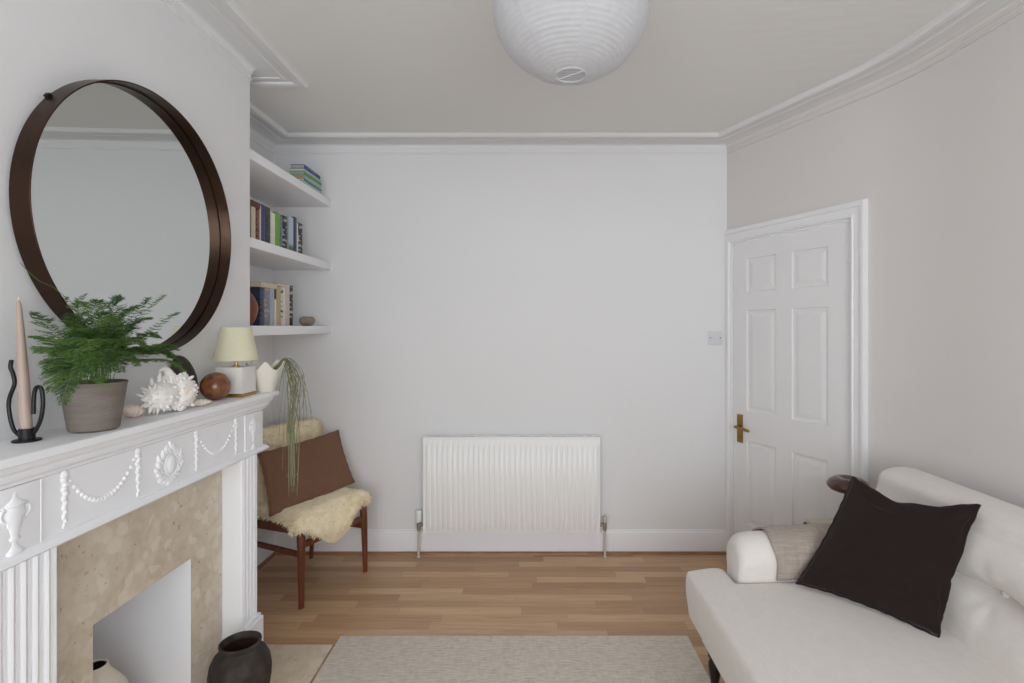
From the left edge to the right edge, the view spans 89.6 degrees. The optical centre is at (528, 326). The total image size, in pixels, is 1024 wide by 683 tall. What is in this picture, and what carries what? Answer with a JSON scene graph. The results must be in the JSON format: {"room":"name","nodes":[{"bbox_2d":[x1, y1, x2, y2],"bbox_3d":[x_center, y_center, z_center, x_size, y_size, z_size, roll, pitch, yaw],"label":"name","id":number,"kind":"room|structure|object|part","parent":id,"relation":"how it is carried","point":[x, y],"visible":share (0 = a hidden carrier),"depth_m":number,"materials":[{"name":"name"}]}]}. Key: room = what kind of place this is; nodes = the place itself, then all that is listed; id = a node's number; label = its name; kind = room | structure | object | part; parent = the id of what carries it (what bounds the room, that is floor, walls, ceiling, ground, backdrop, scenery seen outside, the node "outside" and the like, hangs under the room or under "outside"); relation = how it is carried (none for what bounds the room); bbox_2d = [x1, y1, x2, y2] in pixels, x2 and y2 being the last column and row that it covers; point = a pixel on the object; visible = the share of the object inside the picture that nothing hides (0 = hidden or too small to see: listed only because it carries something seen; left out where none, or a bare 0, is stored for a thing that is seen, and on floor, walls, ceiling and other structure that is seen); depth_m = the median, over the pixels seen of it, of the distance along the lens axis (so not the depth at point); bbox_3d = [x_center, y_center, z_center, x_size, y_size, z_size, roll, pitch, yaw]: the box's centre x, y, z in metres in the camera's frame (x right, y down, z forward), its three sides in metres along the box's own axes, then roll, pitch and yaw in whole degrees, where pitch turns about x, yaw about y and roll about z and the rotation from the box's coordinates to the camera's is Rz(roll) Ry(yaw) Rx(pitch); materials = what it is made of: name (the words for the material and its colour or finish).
{"room":"living room","nodes":[
{"label":"living room","id":0,"kind":"room"},
{"bbox_2d":[0,0,249,682],"bbox_3d":[-1.438,0.135,1.583,0.386,2.610,1.428,0,0,0],"label":"wall","id":1,"kind":"structure","parent":0,"point":[46,46],"depth_m":1.65,"materials":[{"name":"white paint"}]},
{"bbox_2d":[9,79,230,354],"bbox_3d":[-1.212,-0.328,1.639,0.050,0.829,0.829,1,0,0],"label":"round mirror","id":2,"kind":"object","parent":1,"relation":"attached to","point":[112,189],"visible":0.88,"depth_m":1.55,"materials":[{"name":"brown metal"}]},
{"bbox_2d":[57,470,221,682],"bbox_3d":[-1.208,0.969,1.583,0.074,0.916,0.766,0,0,0],"label":"panel","id":3,"kind":"object","parent":1,"relation":"attached to","point":[178,534],"visible":0.69,"depth_m":1.62,"materials":[{"name":"beige stone"}]},
{"bbox_2d":[250,139,272,540],"bbox_3d":[-1.691,0.135,1.016,0.120,2.610,4.531,0,0,0],"label":"wall","id":4,"kind":"structure","parent":0,"point":[264,343],"depth_m":3.18,"materials":[{"name":"white paint"}]},
{"bbox_2d":[257,531,273,565],"bbox_3d":[-1.623,1.355,2.789,0.017,0.134,0.984,0,0,0],"label":"baseboard","id":5,"kind":"structure","parent":4,"relation":"attached to","point":[262,554],"depth_m":3.15,"materials":[{"name":"white paint"}]},
{"bbox_2d":[250,149,330,206],"bbox_3d":[-1.447,-0.786,2.789,0.368,0.046,0.983,0,0,0],"label":"wall shelf","id":6,"kind":"object","parent":4,"relation":"attached to","point":[270,184],"visible":0.51,"depth_m":2.86,"materials":[{"name":"white paint"}]},
{"bbox_2d":[302,181,321,193],"bbox_3d":[-1.315,-0.819,3.035,0.089,0.019,0.240,0,0,0],"label":"book","id":7,"kind":"object","parent":6,"relation":"on","point":[306,183],"visible":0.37,"depth_m":3.02,"materials":[{"name":"paper"}]},
{"bbox_2d":[297,178,320,190],"bbox_3d":[-1.315,-0.836,3.035,0.089,0.013,0.240,0,0,-1],"label":"book","id":8,"kind":"object","parent":7,"relation":"on","point":[300,179],"visible":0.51,"depth_m":2.97,"materials":[{"name":"paper"}]},
{"bbox_2d":[291,174,320,188],"bbox_3d":[-1.312,-0.854,3.029,0.083,0.020,0.228,0,0,1],"label":"book","id":9,"kind":"object","parent":8,"relation":"on","point":[294,175],"visible":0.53,"depth_m":2.95,"materials":[{"name":"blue paper"}]},
{"bbox_2d":[289,171,320,185],"bbox_3d":[-1.315,-0.874,3.035,0.089,0.019,0.240,0,0,-1],"label":"book","id":10,"kind":"object","parent":9,"relation":"on","point":[291,172],"visible":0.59,"depth_m":2.94,"materials":[{"name":"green paper"}]},
{"bbox_2d":[289,168,321,182],"bbox_3d":[-1.315,-0.891,3.035,0.089,0.013,0.240,0,0,0],"label":"book","id":11,"kind":"object","parent":10,"relation":"on","point":[291,169],"visible":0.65,"depth_m":2.92,"materials":[{"name":"white paper"}]},
{"bbox_2d":[290,164,319,178],"bbox_3d":[-1.312,-0.910,3.029,0.083,0.023,0.228,0,0,-1],"label":"book","id":12,"kind":"object","parent":11,"relation":"on","point":[304,166],"visible":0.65,"depth_m":2.92,"materials":[{"name":"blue paper"}]},
{"bbox_2d":[250,237,330,269],"bbox_3d":[-1.447,-0.386,2.789,0.368,0.045,0.983,0,0,0],"label":"wall shelf","id":13,"kind":"object","parent":4,"relation":"attached to","point":[263,254],"visible":0.51,"depth_m":2.81,"materials":[{"name":"white paint"}]},
{"bbox_2d":[250,206,250,236],"bbox_3d":[-1.447,-0.503,2.527,0.150,0.190,0.034,0,0,0],"label":"book","id":14,"kind":"object","parent":13,"relation":"on","point":[250,206],"visible":0.13,"depth_m":2.54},
{"bbox_2d":[250,199,260,208],"bbox_3d":[-1.440,-0.615,2.569,0.144,0.029,0.111,0,0,0],"label":"book","id":15,"kind":"object","parent":14,"relation":"on","point":[255,204],"visible":0.31,"depth_m":2.58,"materials":[{"name":"paper"}]},
{"bbox_2d":[251,206,255,238],"bbox_3d":[-1.447,-0.503,2.567,0.150,0.190,0.040,0,0,0],"label":"book","id":16,"kind":"object","parent":13,"relation":"on","point":[253,209],"visible":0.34,"depth_m":2.56,"materials":[{"name":"beige paper"}]},
{"bbox_2d":[256,208,258,239],"bbox_3d":[-1.447,-0.504,2.607,0.150,0.191,0.035,0,0,0],"label":"book","id":17,"kind":"object","parent":13,"relation":"on","point":[257,209],"visible":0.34,"depth_m":2.60,"materials":[{"name":"brown paper"}]},
{"bbox_2d":[259,205,260,239],"bbox_3d":[-1.447,-0.516,2.634,0.150,0.215,0.012,0,0,0],"label":"book","id":18,"kind":"object","parent":13,"relation":"on","point":[260,205],"visible":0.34,"depth_m":2.63,"materials":[{"name":"white paper"}]},
{"bbox_2d":[260,204,264,241],"bbox_3d":[-1.447,-0.519,2.664,0.150,0.222,0.042,0,0,0],"label":"book","id":19,"kind":"object","parent":13,"relation":"on","point":[262,206],"visible":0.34,"depth_m":2.65,"materials":[{"name":"blue paper"}]},
{"bbox_2d":[265,206,269,242],"bbox_3d":[-1.447,-0.519,2.710,0.150,0.221,0.047,0,0,0],"label":"book","id":20,"kind":"object","parent":13,"relation":"on","point":[267,209],"visible":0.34,"depth_m":2.70,"materials":[{"name":"paper"}]},
{"bbox_2d":[270,211,272,243],"bbox_3d":[-1.447,-0.511,2.748,0.150,0.206,0.020,0,0,0],"label":"book","id":21,"kind":"object","parent":13,"relation":"on","point":[271,213],"visible":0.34,"depth_m":2.74,"materials":[{"name":"white paper"}]},
{"bbox_2d":[273,213,274,244],"bbox_3d":[-1.447,-0.510,2.774,0.150,0.203,0.024,0,0,0],"label":"book","id":22,"kind":"object","parent":13,"relation":"on","point":[273,213],"visible":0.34,"depth_m":2.77,"materials":[{"name":"paper"}]},
{"bbox_2d":[273,212,279,246],"bbox_3d":[-1.447,-0.517,2.815,0.150,0.217,0.050,0,0,0],"label":"book","id":23,"kind":"object","parent":13,"relation":"on","point":[277,215],"visible":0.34,"depth_m":2.81,"materials":[{"name":"green paper"}]},
{"bbox_2d":[280,215,281,246],"bbox_3d":[-1.447,-0.512,2.856,0.150,0.208,0.025,0,0,0],"label":"book","id":24,"kind":"object","parent":13,"relation":"on","point":[280,215],"visible":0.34,"depth_m":2.85,"materials":[{"name":"paper"}]},
{"bbox_2d":[281,215,286,248],"bbox_3d":[-1.447,-0.516,2.898,0.150,0.215,0.052,0,0,0],"label":"book","id":25,"kind":"object","parent":13,"relation":"on","point":[284,218],"visible":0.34,"depth_m":2.89,"materials":[{"name":"paper"}]},
{"bbox_2d":[287,219,288,248],"bbox_3d":[-1.447,-0.511,2.934,0.150,0.206,0.016,0,0,0],"label":"book","id":26,"kind":"object","parent":13,"relation":"on","point":[287,219],"visible":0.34,"depth_m":2.93,"materials":[{"name":"paper"}]},
{"bbox_2d":[286,216,292,250],"bbox_3d":[-1.447,-0.521,2.974,0.150,0.226,0.058,0,0,0],"label":"book","id":27,"kind":"object","parent":13,"relation":"on","point":[288,217],"visible":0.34,"depth_m":2.96,"materials":[{"name":"blue paper"}]},
{"bbox_2d":[292,217,296,251],"bbox_3d":[-1.447,-0.526,3.026,0.150,0.236,0.040,0,0,0],"label":"book","id":28,"kind":"object","parent":13,"relation":"on","point":[294,218],"visible":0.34,"depth_m":3.02,"materials":[{"name":"blue paper"}]},
{"bbox_2d":[298,223,301,253],"bbox_3d":[-1.447,-0.515,3.094,0.150,0.213,0.057,0,0,0],"label":"book","id":29,"kind":"object","parent":13,"relation":"on","point":[299,224],"visible":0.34,"depth_m":3.08,"materials":[{"name":"white paper"}]},
{"bbox_2d":[250,326,330,335],"bbox_3d":[-1.447,0.017,2.789,0.368,0.046,0.983,0,0,0],"label":"wall shelf","id":30,"kind":"object","parent":4,"relation":"attached to","point":[257,330],"visible":0.5,"depth_m":2.70,"materials":[{"name":"white paint"}]},
{"bbox_2d":[250,293,257,324],"bbox_3d":[-1.388,-0.146,2.488,0.144,0.280,0.144,0,0,0],"label":"vase","id":31,"kind":"object","parent":30,"relation":"on","point":[253,303],"visible":0.13,"depth_m":2.48,"materials":[{"name":"orange ceramic"}]},
{"bbox_2d":[250,287,263,325],"bbox_3d":[-1.447,-0.105,2.648,0.150,0.198,0.042,0,0,0],"label":"book","id":32,"kind":"object","parent":30,"relation":"on","point":[257,292],"visible":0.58,"depth_m":2.63,"materials":[{"name":"blue paper"}]},
{"bbox_2d":[250,282,276,288],"bbox_3d":[-1.440,-0.219,2.713,0.143,0.026,0.168,0,0,0],"label":"book","id":33,"kind":"object","parent":32,"relation":"on","point":[252,284],"visible":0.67,"depth_m":2.66,"materials":[{"name":"beige paper"}]},
{"bbox_2d":[264,288,269,325],"bbox_3d":[-1.447,-0.105,2.700,0.150,0.197,0.057,0,0,0],"label":"book","id":34,"kind":"object","parent":30,"relation":"on","point":[266,290],"visible":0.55,"depth_m":2.69,"materials":[{"name":"grey paper"}]},
{"bbox_2d":[269,288,273,325],"bbox_3d":[-1.447,-0.105,2.755,0.150,0.198,0.048,0,0,0],"label":"book","id":35,"kind":"object","parent":30,"relation":"on","point":[271,290],"visible":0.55,"depth_m":2.74,"materials":[{"name":"blue paper"}]},
{"bbox_2d":[274,289,275,325],"bbox_3d":[-1.447,-0.106,2.790,0.150,0.199,0.018,0,0,0],"label":"book","id":36,"kind":"object","parent":30,"relation":"on","point":[274,289],"visible":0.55,"depth_m":2.78,"materials":[{"name":"white paper"}]},
{"bbox_2d":[276,287,280,325],"bbox_3d":[-1.447,-0.113,2.826,0.150,0.213,0.049,0,0,0],"label":"book","id":37,"kind":"object","parent":30,"relation":"on","point":[278,290],"visible":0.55,"depth_m":2.82,"materials":[{"name":"beige paper"}]},
{"bbox_2d":[272,283,289,287],"bbox_3d":[-1.440,-0.231,2.877,0.143,0.015,0.148,0,0,0],"label":"book","id":38,"kind":"object","parent":37,"relation":"on","point":[277,284],"visible":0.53,"depth_m":2.86,"materials":[{"name":"paper"}]},
{"bbox_2d":[281,287,282,325],"bbox_3d":[-1.447,-0.114,2.866,0.150,0.214,0.025,0,0,0],"label":"book","id":39,"kind":"object","parent":30,"relation":"on","point":[281,287],"visible":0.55,"depth_m":2.86,"materials":[{"name":"white paper"}]},
{"bbox_2d":[283,287,284,325],"bbox_3d":[-1.447,-0.114,2.891,0.150,0.216,0.020,0,0,0],"label":"book","id":40,"kind":"object","parent":30,"relation":"on","point":[283,287],"visible":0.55,"depth_m":2.88,"materials":[{"name":"white paper"}]},
{"bbox_2d":[285,287,289,325],"bbox_3d":[-1.447,-0.115,2.929,0.150,0.217,0.053,0,0,0],"label":"book","id":41,"kind":"object","parent":30,"relation":"on","point":[287,290],"visible":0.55,"depth_m":2.92,"materials":[{"name":"white paper"}]},
{"bbox_2d":[290,286,292,325],"bbox_3d":[-1.447,-0.122,2.977,0.150,0.232,0.037,0,0,0],"label":"book","id":42,"kind":"object","parent":30,"relation":"on","point":[291,287],"visible":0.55,"depth_m":2.97,"materials":[{"name":"white paper"}]},
{"bbox_2d":[299,316,314,325],"bbox_3d":[-1.301,-0.034,3.021,0.089,0.055,0.084,0,0,0],"label":"bowl","id":43,"kind":"object","parent":30,"relation":"on","point":[305,320],"visible":1,"depth_m":2.99,"materials":[{"name":"beige ceramic"}]},
{"bbox_2d":[257,555,726,682],"bbox_3d":[0.125,1.490,1.016,4.050,0.100,4.771,0,0,0],"label":"floor","id":44,"kind":"structure","parent":0,"point":[397,595],"depth_m":2.77,"materials":[{"name":"brown wood"}]},
{"bbox_2d":[267,645,332,682],"bbox_3d":[-1.250,1.434,1.583,0.737,0.012,1.468,0,0,0],"label":"hearth","id":45,"kind":"object","parent":44,"relation":"on","point":[290,663],"visible":0.55,"depth_m":2.20,"materials":[{"name":"stone"}]},
{"bbox_2d":[93,658,128,682],"bbox_3d":[-1.300,1.219,1.540,0.198,0.417,0.198,0,0,0],"label":"vase","id":46,"kind":"object","parent":45,"relation":"on","point":[103,672],"visible":0.6,"depth_m":1.55,"materials":[{"name":"beige ceramic"}]},
{"bbox_2d":[0,390,278,682],"bbox_3d":[-1.151,0.848,1.583,0.186,1.160,1.194,0,0,0],"label":"fireplace surround","id":47,"kind":"object","parent":45,"relation":"on","point":[58,488],"visible":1,"depth_m":1.32,"materials":[{"name":"white paint"}]},
{"bbox_2d":[6,360,44,443],"bbox_3d":[-1.180,0.172,1.207,0.076,0.191,0.054,0,0,-33],"label":"candlestick","id":48,"kind":"object","parent":47,"relation":"on","point":[24,435],"visible":1,"depth_m":1.21,"materials":[{"name":"black metal"}]},
{"bbox_3d":[-1.207,0.169,1.208,0.036,0.184,0.008,0,0,0],"label":"arm","id":49,"kind":"part","parent":48,"relation":"part of","materials":[{"name":"black metal"}]},
{"bbox_2d":[16,297,32,428],"bbox_3d":[-1.185,0.092,1.208,0.037,0.327,0.023,0,0,0],"label":"candle","id":50,"kind":"object","parent":48,"relation":"in","point":[23,380],"visible":1,"depth_m":1.20,"materials":[{"name":"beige wax"}]},
{"bbox_2d":[18,427,35,440],"bbox_3d":[-1.178,0.250,1.208,0.030,0.026,0.030,0,0,0],"label":"cup","id":51,"kind":"object","parent":48,"relation":"on","point":[29,434],"depth_m":1.20,"materials":[{"name":"black metal"}]},
{"bbox_3d":[-1.156,0.199,1.208,0.040,0.125,0.008,0,0,0],"label":"arm","id":52,"kind":"part","parent":48,"relation":"part of","materials":[{"name":"black metal"}]},
{"bbox_2d":[20,263,187,432],"bbox_3d":[-1.104,0.063,1.356,0.202,0.409,0.510,0,0,-9],"label":"potted fern","id":53,"kind":"object","parent":47,"relation":"on","point":[97,404],"visible":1,"depth_m":1.29,"materials":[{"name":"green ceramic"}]},
{"bbox_2d":[59,379,128,432],"bbox_3d":[-1.133,0.205,1.342,0.142,0.126,0.142,0,0,0],"label":"pot","id":54,"kind":"object","parent":53,"relation":"attached to","point":[93,408],"depth_m":1.30,"materials":[{"name":"beige ceramic"}]},
{"bbox_2d":[122,403,144,417],"bbox_3d":[-1.166,0.245,1.510,0.044,0.044,0.074,0,0,0],"label":"shell","id":55,"kind":"object","parent":47,"relation":"on","point":[130,410],"visible":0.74,"depth_m":1.50,"materials":[{"name":"beige"}]},
{"bbox_2d":[0,390,278,490],"bbox_3d":[-1.151,0.305,1.583,0.186,0.074,1.194,0,0,0],"label":"mantel shelf","id":56,"kind":"object","parent":47,"relation":"attached to","point":[61,453],"depth_m":1.33,"materials":[{"name":"white paint"}]},
{"bbox_2d":[136,366,198,413],"bbox_3d":[-1.123,0.194,1.613,0.095,0.146,0.220,0,0,13],"label":"shell","id":57,"kind":"object","parent":47,"relation":"on","point":[179,391],"visible":1,"depth_m":1.58,"materials":[{"name":"white"}]},
{"bbox_2d":[171,355,198,400],"bbox_3d":[-1.220,0.184,1.832,0.045,0.168,0.120,0,0,0],"label":"shell","id":58,"kind":"object","parent":47,"relation":"on","point":[185,364],"visible":0.28,"depth_m":1.83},
{"bbox_2d":[193,399,211,405],"bbox_3d":[-1.106,0.255,1.740,0.025,0.025,0.075,0,0,16],"label":"shell","id":59,"kind":"object","parent":47,"relation":"on","point":[200,402],"visible":0.84,"depth_m":1.73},
{"bbox_2d":[199,372,230,399],"bbox_3d":[-1.152,0.217,1.893,0.101,0.100,0.101,0,0,0],"label":"decorative ball","id":60,"kind":"object","parent":47,"relation":"on","point":[214,386],"visible":1,"depth_m":1.86,"materials":[{"name":"brown wood"}]},
{"bbox_2d":[212,327,258,396],"bbox_3d":[-1.143,0.134,2.010,0.161,0.267,0.161,0,0,0],"label":"table lamp","id":61,"kind":"object","parent":47,"relation":"on","point":[236,344],"visible":0.99,"depth_m":1.96,"materials":[{"name":"white ceramic"}]},
{"bbox_3d":[-1.143,0.065,2.010,0.161,0.128,0.161,0,0,0],"label":"lamp shade","id":62,"kind":"part","parent":61,"relation":"part of","materials":[{"name":"fabric"}]},
{"bbox_3d":[-1.143,0.261,2.010,0.106,0.013,0.106,0,0,0],"label":"plate","id":63,"kind":"part","parent":61,"relation":"part of","materials":[{"name":"gold metal"}]},
{"bbox_2d":[246,357,311,490],"bbox_3d":[-1.054,0.425,2.169,0.251,0.592,0.148,0,0,-42],"label":"trailing plant","id":64,"kind":"object","parent":47,"relation":"on","point":[267,376],"visible":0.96,"depth_m":2.18,"materials":[{"name":"green plant"}]},
{"bbox_3d":[-1.089,0.204,2.140,0.142,0.126,0.151,0,0,0],"label":"pot","id":65,"kind":"part","parent":64,"relation":"part of","materials":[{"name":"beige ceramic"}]},
{"bbox_3d":[-1.068,0.323,2.180,0.019,0.319,0.064,0,0,24],"label":"stem","id":66,"kind":"part","parent":64,"relation":"part of","materials":[{"name":"plant"}]},
{"bbox_3d":[-1.043,0.417,2.184,0.074,0.533,0.076,0,0,0],"label":"stem","id":67,"kind":"part","parent":64,"relation":"part of","materials":[{"name":"plant"}]},
{"bbox_3d":[-1.060,0.387,2.179,0.032,0.447,0.064,0,0,42],"label":"stem","id":68,"kind":"part","parent":64,"relation":"part of","materials":[{"name":"plant"}]},
{"bbox_3d":[-1.032,0.296,2.180,0.069,0.307,0.088,0,0,0],"label":"stem","id":69,"kind":"part","parent":64,"relation":"part of","materials":[{"name":"plant"}]},
{"bbox_3d":[-1.038,0.415,2.191,0.052,0.538,0.077,0,0,0],"label":"stem","id":70,"kind":"part","parent":64,"relation":"part of","materials":[{"name":"plant"}]},
{"bbox_3d":[-1.032,0.387,2.171,0.093,0.493,0.042,0,0,0],"label":"stem","id":71,"kind":"part","parent":64,"relation":"part of","materials":[{"name":"plant"}]},
{"bbox_3d":[-1.028,0.414,2.163,0.120,0.558,0.022,0,0,0],"label":"stem","id":72,"kind":"part","parent":64,"relation":"part of","materials":[{"name":"plant"}]},
{"bbox_3d":[-1.037,0.420,2.185,0.066,0.575,0.064,0,0,0],"label":"stem","id":73,"kind":"part","parent":64,"relation":"part of","materials":[{"name":"plant"}]},
{"bbox_3d":[-1.041,0.412,2.201,0.069,0.551,0.065,0,0,0],"label":"stem","id":74,"kind":"part","parent":64,"relation":"part of","materials":[{"name":"plant"}]},
{"bbox_3d":[-1.045,0.436,2.188,0.068,0.570,0.014,0,0,-22],"label":"stem","id":75,"kind":"part","parent":64,"relation":"part of","materials":[{"name":"plant"}]},
{"bbox_3d":[-1.053,0.302,2.207,0.019,0.324,0.087,0,0,22],"label":"stem","id":76,"kind":"part","parent":64,"relation":"part of","materials":[{"name":"plant"}]},
{"bbox_3d":[-1.031,0.423,2.165,0.110,0.588,0.073,0,0,0],"label":"stem","id":77,"kind":"part","parent":64,"relation":"part of","materials":[{"name":"plant"}]},
{"bbox_3d":[-1.029,0.341,2.202,0.082,0.398,0.072,0,0,0],"label":"stem","id":78,"kind":"part","parent":64,"relation":"part of","materials":[{"name":"plant"}]},
{"bbox_3d":[-1.021,0.391,2.153,0.125,0.488,0.052,0,0,0],"label":"stem","id":79,"kind":"part","parent":64,"relation":"part of","materials":[{"name":"plant"}]},
{"bbox_3d":[-1.014,0.279,2.185,0.126,0.273,0.066,0,0,0],"label":"stem","id":80,"kind":"part","parent":64,"relation":"part of","materials":[{"name":"plant"}]},
{"bbox_3d":[-1.037,0.310,2.201,0.094,0.316,0.030,0,0,-38],"label":"stem","id":81,"kind":"part","parent":64,"relation":"part of","materials":[{"name":"plant"}]},
{"bbox_3d":[-1.021,0.415,2.178,0.090,0.532,0.064,0,0,0],"label":"stem","id":82,"kind":"part","parent":64,"relation":"part of","materials":[{"name":"plant"}]},
{"bbox_3d":[-0.999,0.267,2.179,0.160,0.273,0.028,0,0,0],"label":"stem","id":83,"kind":"part","parent":64,"relation":"part of","materials":[{"name":"plant"}]},
{"bbox_2d":[207,630,271,682],"bbox_3d":[-1.006,1.261,1.795,0.198,0.334,0.194,0,0,0],"label":"clay jar","id":84,"kind":"object","parent":45,"relation":"on","point":[242,657],"visible":1,"depth_m":1.75,"materials":[{"name":"black ceramic"}]},
{"bbox_2d":[257,506,367,609],"bbox_3d":[-1.270,1.035,2.938,0.486,0.810,0.477,0,0,27],"label":"lounge chair","id":85,"kind":"object","parent":44,"relation":"on","point":[302,543],"visible":0.27,"depth_m":2.73,"materials":[{"name":"red wood"}]},
{"bbox_3d":[-1.175,1.231,2.650,0.056,0.418,0.050,0,0,27],"label":"leg","id":86,"kind":"part","parent":85,"relation":"part of","materials":[{"name":"red wood"}]},
{"bbox_3d":[-1.253,1.060,2.930,0.412,0.081,0.442,0,0,27],"label":"seat frame","id":87,"kind":"part","parent":85,"relation":"part of","materials":[{"name":"red wood"}]},
{"bbox_3d":[-1.353,1.040,3.208,0.062,0.800,0.038,0,0,27],"label":"leg","id":88,"kind":"part","parent":85,"relation":"part of","materials":[{"name":"red wood"}]},
{"bbox_2d":[257,418,371,543],"bbox_3d":[-1.248,0.859,2.909,0.581,0.600,0.575,0,0,30],"label":"sheepskin","id":89,"kind":"object","parent":85,"relation":"on","point":[329,516],"visible":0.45,"depth_m":2.81,"materials":[{"name":"beige fur"}]},
{"bbox_2d":[257,430,354,516],"bbox_3d":[-1.251,0.803,2.907,0.161,0.336,0.565,0,0,29],"label":"cushion","id":90,"kind":"object","parent":89,"relation":"on","point":[324,469],"visible":0.91,"depth_m":2.87,"materials":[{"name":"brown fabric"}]},
{"bbox_3d":[-0.981,1.231,3.032,0.056,0.418,0.050,0,0,27],"label":"leg","id":91,"kind":"part","parent":85,"relation":"part of","materials":[{"name":"red wood"}]},
{"bbox_2d":[312,636,710,682],"bbox_3d":[-0.069,1.434,0.892,1.607,0.011,2.985,0,0,0],"label":"rug","id":92,"kind":"object","parent":44,"relation":"on","point":[353,659],"visible":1,"depth_m":2.21,"materials":[{"name":"fabric"}]},
{"bbox_2d":[803,518,832,523],"bbox_3d":[1.432,1.180,2.405,0.212,0.519,0.172,0,0,0],"label":"side table","id":93,"kind":"object","parent":44,"relation":"on","point":[807,520],"visible":0.12,"depth_m":2.46,"materials":[{"name":"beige wood"}]},
{"bbox_2d":[826,474,868,493],"bbox_3d":[1.490,0.811,2.405,0.176,0.218,0.176,0,0,0],"label":"mushroom lamp","id":94,"kind":"object","parent":93,"relation":"on","point":[839,483],"visible":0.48,"depth_m":2.38,"materials":[{"name":"brown glass"}]},
{"bbox_2d":[686,467,1023,682],"bbox_3d":[1.131,1.004,1.209,0.981,0.871,1.868,0,0,0],"label":"sofa","id":95,"kind":"object","parent":44,"relation":"on","point":[753,626],"visible":0.74,"depth_m":1.61,"materials":[{"name":"white fabric"}]},
{"bbox_3d":[0.732,1.356,2.030,0.052,0.144,0.052,0,0,0],"label":"leg","id":96,"kind":"part","parent":95,"relation":"part of","materials":[{"name":"black wood"}]},
{"bbox_3d":[1.176,1.016,2.058,0.728,0.448,0.172,0,0,0],"label":"arm","id":97,"kind":"part","parent":95,"relation":"part of","materials":[{"name":"white fabric"}]},
{"bbox_2d":[752,523,830,580],"bbox_3d":[1.185,0.909,2.057,0.530,0.263,0.203,0,0,0],"label":"throw blanket","id":98,"kind":"object","parent":95,"relation":"on","point":[794,546],"visible":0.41,"depth_m":1.98,"materials":[{"name":"fabric"}]},
{"bbox_2d":[686,568,1018,682],"bbox_3d":[1.020,1.074,1.198,0.760,0.231,1.847,0,0,0],"label":"seat cushion","id":99,"kind":"object","parent":95,"relation":"on","point":[756,627],"depth_m":1.61,"materials":[{"name":"white fabric"}]},
{"bbox_2d":[796,476,980,637],"bbox_3d":[1.242,0.766,1.801,0.197,0.422,0.515,0,0,-42],"label":"cushion","id":100,"kind":"object","parent":95,"relation":"on","point":[898,560],"visible":1,"depth_m":1.74,"materials":[{"name":"fabric"}]},
{"bbox_3d":[1.483,0.864,1.222,0.279,0.592,1.825,0,0,0],"label":"backrest","id":101,"kind":"part","parent":95,"relation":"part of","materials":[{"name":"white fabric"}]},
{"bbox_2d":[273,154,726,528],"bbox_3d":[-0.200,0.135,3.341,3.100,2.610,0.120,0,0,0],"label":"wall","id":102,"kind":"structure","parent":0,"point":[461,294],"depth_m":3.28,"materials":[{"name":"white paint"}]},
{"bbox_2d":[257,551,725,570],"bbox_3d":[-0.188,1.431,2.789,2.887,0.018,0.984,0,0,0],"label":"trim","id":103,"kind":"structure","parent":102,"relation":"attached to","point":[274,553],"depth_m":3.25,"materials":[{"name":"brown wood"}]},
{"bbox_2d":[274,529,726,550],"bbox_3d":[-0.185,1.355,3.272,2.892,0.134,0.017,0,0,0],"label":"baseboard","id":104,"kind":"structure","parent":102,"relation":"attached to","point":[378,539],"depth_m":3.26,"materials":[{"name":"white paint"}]},
{"bbox_2d":[415,435,606,557],"bbox_3d":[-0.111,1.060,3.232,1.198,0.756,0.096,0,0,0],"label":"radiator","id":105,"kind":"object","parent":102,"relation":"attached to","point":[472,483],"visible":1,"depth_m":3.19,"materials":[{"name":"white metal"}]},
{"bbox_2d":[424,435,599,437],"bbox_3d":[-0.108,0.686,3.217,1.090,0.008,0.052,0,0,0],"label":"grille","id":106,"kind":"object","parent":105,"relation":"attached to","point":[426,436],"depth_m":3.23,"materials":[{"name":"white metal"}]},
{"bbox_2d":[708,331,721,344],"bbox_3d":[1.185,0.070,3.275,0.090,0.088,0.012,0,0,0],"label":"light switch","id":107,"kind":"object","parent":102,"relation":"attached to","point":[714,337],"visible":1,"depth_m":3.27,"materials":[{"name":"white plastic"}]},
{"bbox_2d":[233,0,959,132],"bbox_3d":[0.125,-1.220,1.016,4.050,0.100,4.771,0,0,0],"label":"ceiling","id":108,"kind":"structure","parent":0,"point":[367,66],"depth_m":2.30,"materials":[{"name":"white paint"}]},
{"bbox_2d":[492,0,651,84],"bbox_3d":[0.118,-0.939,1.450,0.443,0.461,0.443,0,0,0],"label":"paper lantern","id":109,"kind":"object","parent":108,"relation":"hanging from","point":[558,42],"visible":1,"depth_m":1.35,"materials":[{"name":"white paper"}]},
{"bbox_2d":[727,95,871,487],"bbox_3d":[1.494,0.135,2.882,0.110,2.610,0.917,0,0,-24],"label":"wall","id":110,"kind":"structure","parent":0,"point":[823,161],"depth_m":2.73,"materials":[{"name":"white paint"}]},
{"bbox_2d":[724,198,867,544],"bbox_3d":[1.458,0.413,2.877,0.143,2.053,0.895,0,0,-24],"label":"door","id":111,"kind":"structure","parent":110,"relation":"in","point":[797,285],"depth_m":2.84,"materials":[{"name":"white paint"}]},
{"bbox_3d":[1.308,0.628,3.193,0.008,0.174,0.042,0,0,-24],"label":"handle","id":112,"kind":"part","parent":111,"relation":"part of","materials":[{"name":"gold metal"}]},
{"bbox_3d":[1.288,0.618,3.132,0.052,0.025,0.137,0,0,-4],"label":"lever","id":113,"kind":"part","parent":111,"relation":"part of","materials":[{"name":"gold metal"}]},
{"bbox_2d":[872,12,1023,507],"bbox_3d":[1.858,0.135,0.622,0.180,2.610,3.742,0,0,-4],"label":"wall","id":114,"kind":"structure","parent":0,"point":[948,137],"depth_m":2.08,"materials":[{"name":"white paint"}]},
{"bbox_2d":[160,0,1023,153],"bbox_3d":[0.141,-1.135,1.010,3.543,0.069,4.542,0,0,0],"label":"trim","id":115,"kind":"structure","parent":114,"relation":"attached to","point":[222,24],"depth_m":2.60,"materials":[{"name":"white paint"}]}
]}

